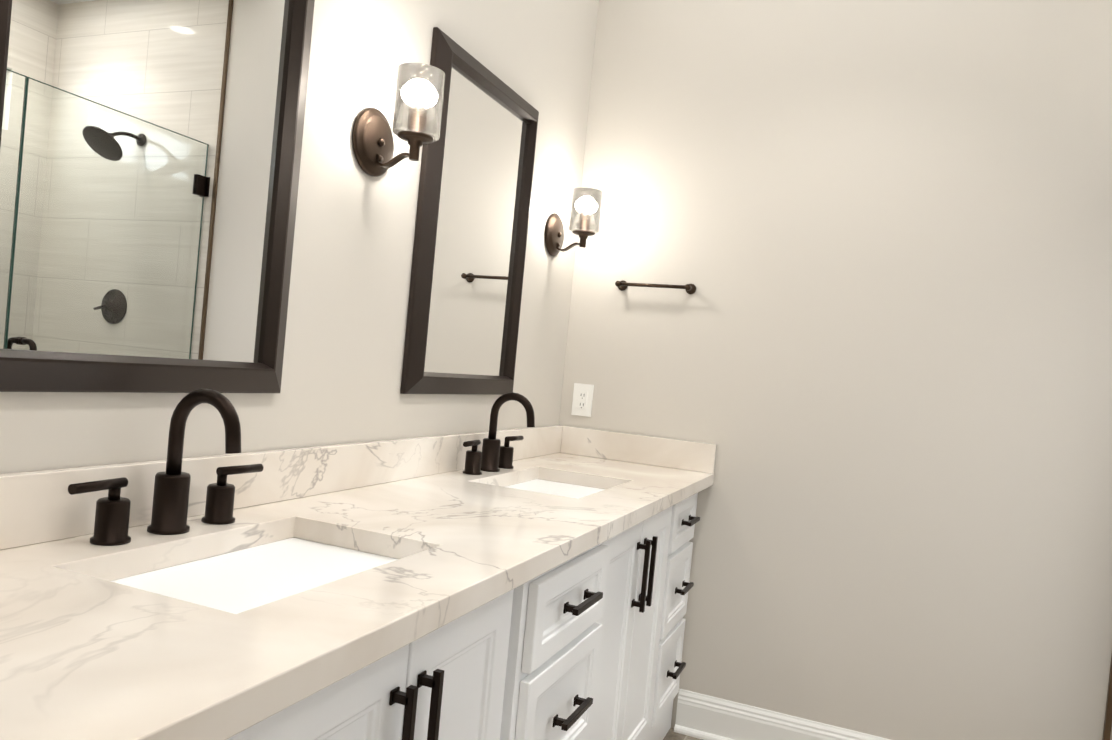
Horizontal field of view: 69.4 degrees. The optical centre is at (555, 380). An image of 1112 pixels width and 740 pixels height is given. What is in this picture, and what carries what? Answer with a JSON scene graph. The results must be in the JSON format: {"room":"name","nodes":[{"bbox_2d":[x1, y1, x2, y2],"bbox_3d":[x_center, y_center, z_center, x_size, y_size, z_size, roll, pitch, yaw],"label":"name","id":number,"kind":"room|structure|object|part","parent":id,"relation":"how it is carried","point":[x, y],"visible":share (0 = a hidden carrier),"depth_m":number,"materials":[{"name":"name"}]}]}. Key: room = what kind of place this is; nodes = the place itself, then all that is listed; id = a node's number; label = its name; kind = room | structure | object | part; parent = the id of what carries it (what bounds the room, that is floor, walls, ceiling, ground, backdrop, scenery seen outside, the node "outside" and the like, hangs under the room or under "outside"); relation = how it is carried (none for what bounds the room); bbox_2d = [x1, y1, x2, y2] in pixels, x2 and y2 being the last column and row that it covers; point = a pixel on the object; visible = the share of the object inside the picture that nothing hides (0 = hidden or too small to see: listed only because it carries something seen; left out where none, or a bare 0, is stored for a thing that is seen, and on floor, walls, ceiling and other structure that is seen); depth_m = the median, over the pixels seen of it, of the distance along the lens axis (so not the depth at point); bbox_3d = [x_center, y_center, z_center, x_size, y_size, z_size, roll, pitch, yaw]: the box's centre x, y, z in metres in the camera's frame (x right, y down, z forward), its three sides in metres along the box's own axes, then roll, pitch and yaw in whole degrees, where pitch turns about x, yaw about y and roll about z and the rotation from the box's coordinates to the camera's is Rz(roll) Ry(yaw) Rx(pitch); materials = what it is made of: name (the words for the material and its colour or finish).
{"room":"bathroom","nodes":[
{"label":"bathroom","id":0,"kind":"room"},
{"bbox_2d":[0,425,563,548],"bbox_3d":[-0.473,0.195,1.821,0.020,0.101,2.612,6,1,22],"label":"backsplash","id":1,"kind":"structure","parent":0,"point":[32,508],"depth_m":1.63,"materials":[{"name":"white stone"}]},
{"bbox_2d":[0,0,598,473],"bbox_3d":[-0.827,-0.278,1.030,0.120,2.845,4.614,6,1,22],"label":"wall","id":2,"kind":"structure","parent":0,"point":[352,256],"depth_m":1.83,"materials":[{"name":"grey paint"}]},
{"bbox_2d":[0,0,314,392],"bbox_3d":[-0.619,-0.436,1.290,0.034,0.915,0.634,6,1,22],"label":"mirror","id":3,"kind":"object","parent":2,"relation":"attached to","point":[150,155],"visible":0.92,"depth_m":1.28,"materials":[{"name":"black mirror"}]},
{"bbox_2d":[352,63,444,176],"bbox_3d":[-0.335,-0.570,1.782,0.165,0.228,0.150,6,1,22],"label":"sconce","id":4,"kind":"object","parent":2,"relation":"attached to","point":[418,106],"visible":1,"depth_m":1.75,"materials":[{"name":"brown metal"}]},
{"bbox_3d":[-0.302,-0.611,1.770,0.104,0.140,0.104,6,1,22],"label":"lamp shade","id":5,"kind":"part","parent":4,"relation":"part of","materials":[{"name":"clear glass"}]},
{"bbox_2d":[400,27,538,394],"bbox_3d":[-0.213,-0.416,2.293,0.034,0.915,0.634,6,1,22],"label":"mirror","id":6,"kind":"object","parent":2,"relation":"attached to","point":[470,237],"visible":0.92,"depth_m":2.24,"materials":[{"name":"black mirror"}]},
{"bbox_2d":[545,187,602,255],"bbox_3d":[0.071,-0.544,2.785,0.165,0.228,0.150,6,1,22],"label":"sconce","id":7,"kind":"object","parent":2,"relation":"attached to","point":[585,214],"visible":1,"depth_m":2.74,"materials":[{"name":"brown metal"}]},
{"bbox_3d":[0.103,-0.585,2.772,0.104,0.140,0.104,6,1,22],"label":"lamp shade","id":8,"kind":"part","parent":7,"relation":"part of","materials":[{"name":"clear glass"}]},
{"bbox_2d":[663,727,702,739],"bbox_3d":[0.463,1.312,0.476,3.210,0.060,4.614,6,1,22],"label":"floor","id":9,"kind":"structure","parent":0,"point":[671,734],"depth_m":2.79,"materials":[{"name":"tile"}]},
{"bbox_2d":[204,481,713,739],"bbox_3d":[-0.247,0.751,1.726,0.616,0.880,2.606,6,1,22],"label":"bathroom vanity","id":10,"kind":"object","parent":9,"relation":"on","point":[587,645],"depth_m":1.49,"materials":[{"name":"white paint"}]},
{"bbox_2d":[0,453,713,739],"bbox_3d":[-0.213,0.293,1.714,0.598,0.040,2.612,6,1,22],"label":"countertop","id":11,"kind":"structure","parent":10,"relation":"on","point":[86,653],"depth_m":0.99,"materials":[{"name":"white stone"}]},
{"bbox_2d":[60,389,267,544],"bbox_3d":[-0.566,0.129,1.270,0.162,0.235,0.367,6,1,22],"label":"faucet","id":12,"kind":"object","parent":11,"relation":"on","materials":[{"name":"brown metal"}]},
{"bbox_2d":[108,529,399,608],"bbox_3d":[-0.437,0.369,1.214,0.350,0.160,0.510,6,1,22],"label":"sink","id":13,"kind":"object","parent":11,"relation":"in","point":[245,572],"depth_m":1.27,"materials":[{"name":"white ceramic"}]},
{"bbox_2d":[456,392,535,472],"bbox_3d":[-0.138,0.150,2.327,0.162,0.235,0.367,6,1,22],"label":"faucet","id":14,"kind":"object","parent":11,"relation":"on","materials":[{"name":"brown metal"}]},
{"bbox_2d":[500,473,607,496],"bbox_3d":[-0.010,0.390,2.270,0.350,0.160,0.510,6,1,22],"label":"sink","id":15,"kind":"object","parent":11,"relation":"in","point":[565,485],"depth_m":2.44,"materials":[{"name":"white ceramic"}]},
{"bbox_2d":[559,0,1111,739],"bbox_3d":[0.913,-0.146,2.748,1.825,2.845,0.120,6,1,22],"label":"wall","id":16,"kind":"structure","parent":0,"point":[871,356],"depth_m":2.63,"materials":[{"name":"grey paint"}]},
{"bbox_2d":[571,383,593,416],"bbox_3d":[0.099,0.071,3.002,0.077,0.120,0.008,6,1,22],"label":"electrical outlet","id":17,"kind":"object","parent":16,"relation":"attached to","point":[582,399],"visible":1,"depth_m":3.00,"materials":[{"name":"white plastic"}]},
{"bbox_2d":[560,426,715,472],"bbox_3d":[0.290,0.246,2.911,0.577,0.101,0.017,6,1,22],"label":"backsplash","id":18,"kind":"structure","parent":16,"relation":"attached to","point":[674,453],"depth_m":2.90,"materials":[{"name":"white stone"}]},
{"bbox_2d":[615,280,695,293],"bbox_3d":[0.352,-0.339,2.879,0.293,0.038,0.060,6,1,22],"label":"towel rail","id":19,"kind":"object","parent":16,"relation":"attached to","point":[622,285],"visible":1,"depth_m":2.85,"materials":[{"name":"brown metal"}]},
{"bbox_2d":[674,689,889,739],"bbox_3d":[1.007,1.222,2.601,1.260,0.144,0.030,6,1,22],"label":"baseboard","id":20,"kind":"structure","parent":16,"relation":"attached to","point":[702,716],"depth_m":2.75,"materials":[{"name":"white wood"}]},
{"bbox_3d":[2.337,-0.002,2.165,1.265,2.845,0.128,6,1,22],"label":"wall","id":21,"kind":"structure","parent":0,"visible":0},
{"bbox_2d":[1102,654,1111,739],"bbox_3d":[1.726,-0.062,2.346,0.016,2.845,0.012,6,1,22],"label":"trim","id":22,"kind":"structure","parent":21,"relation":"attached to","point":[1107,725],"depth_m":2.36,"materials":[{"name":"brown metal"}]}
]}

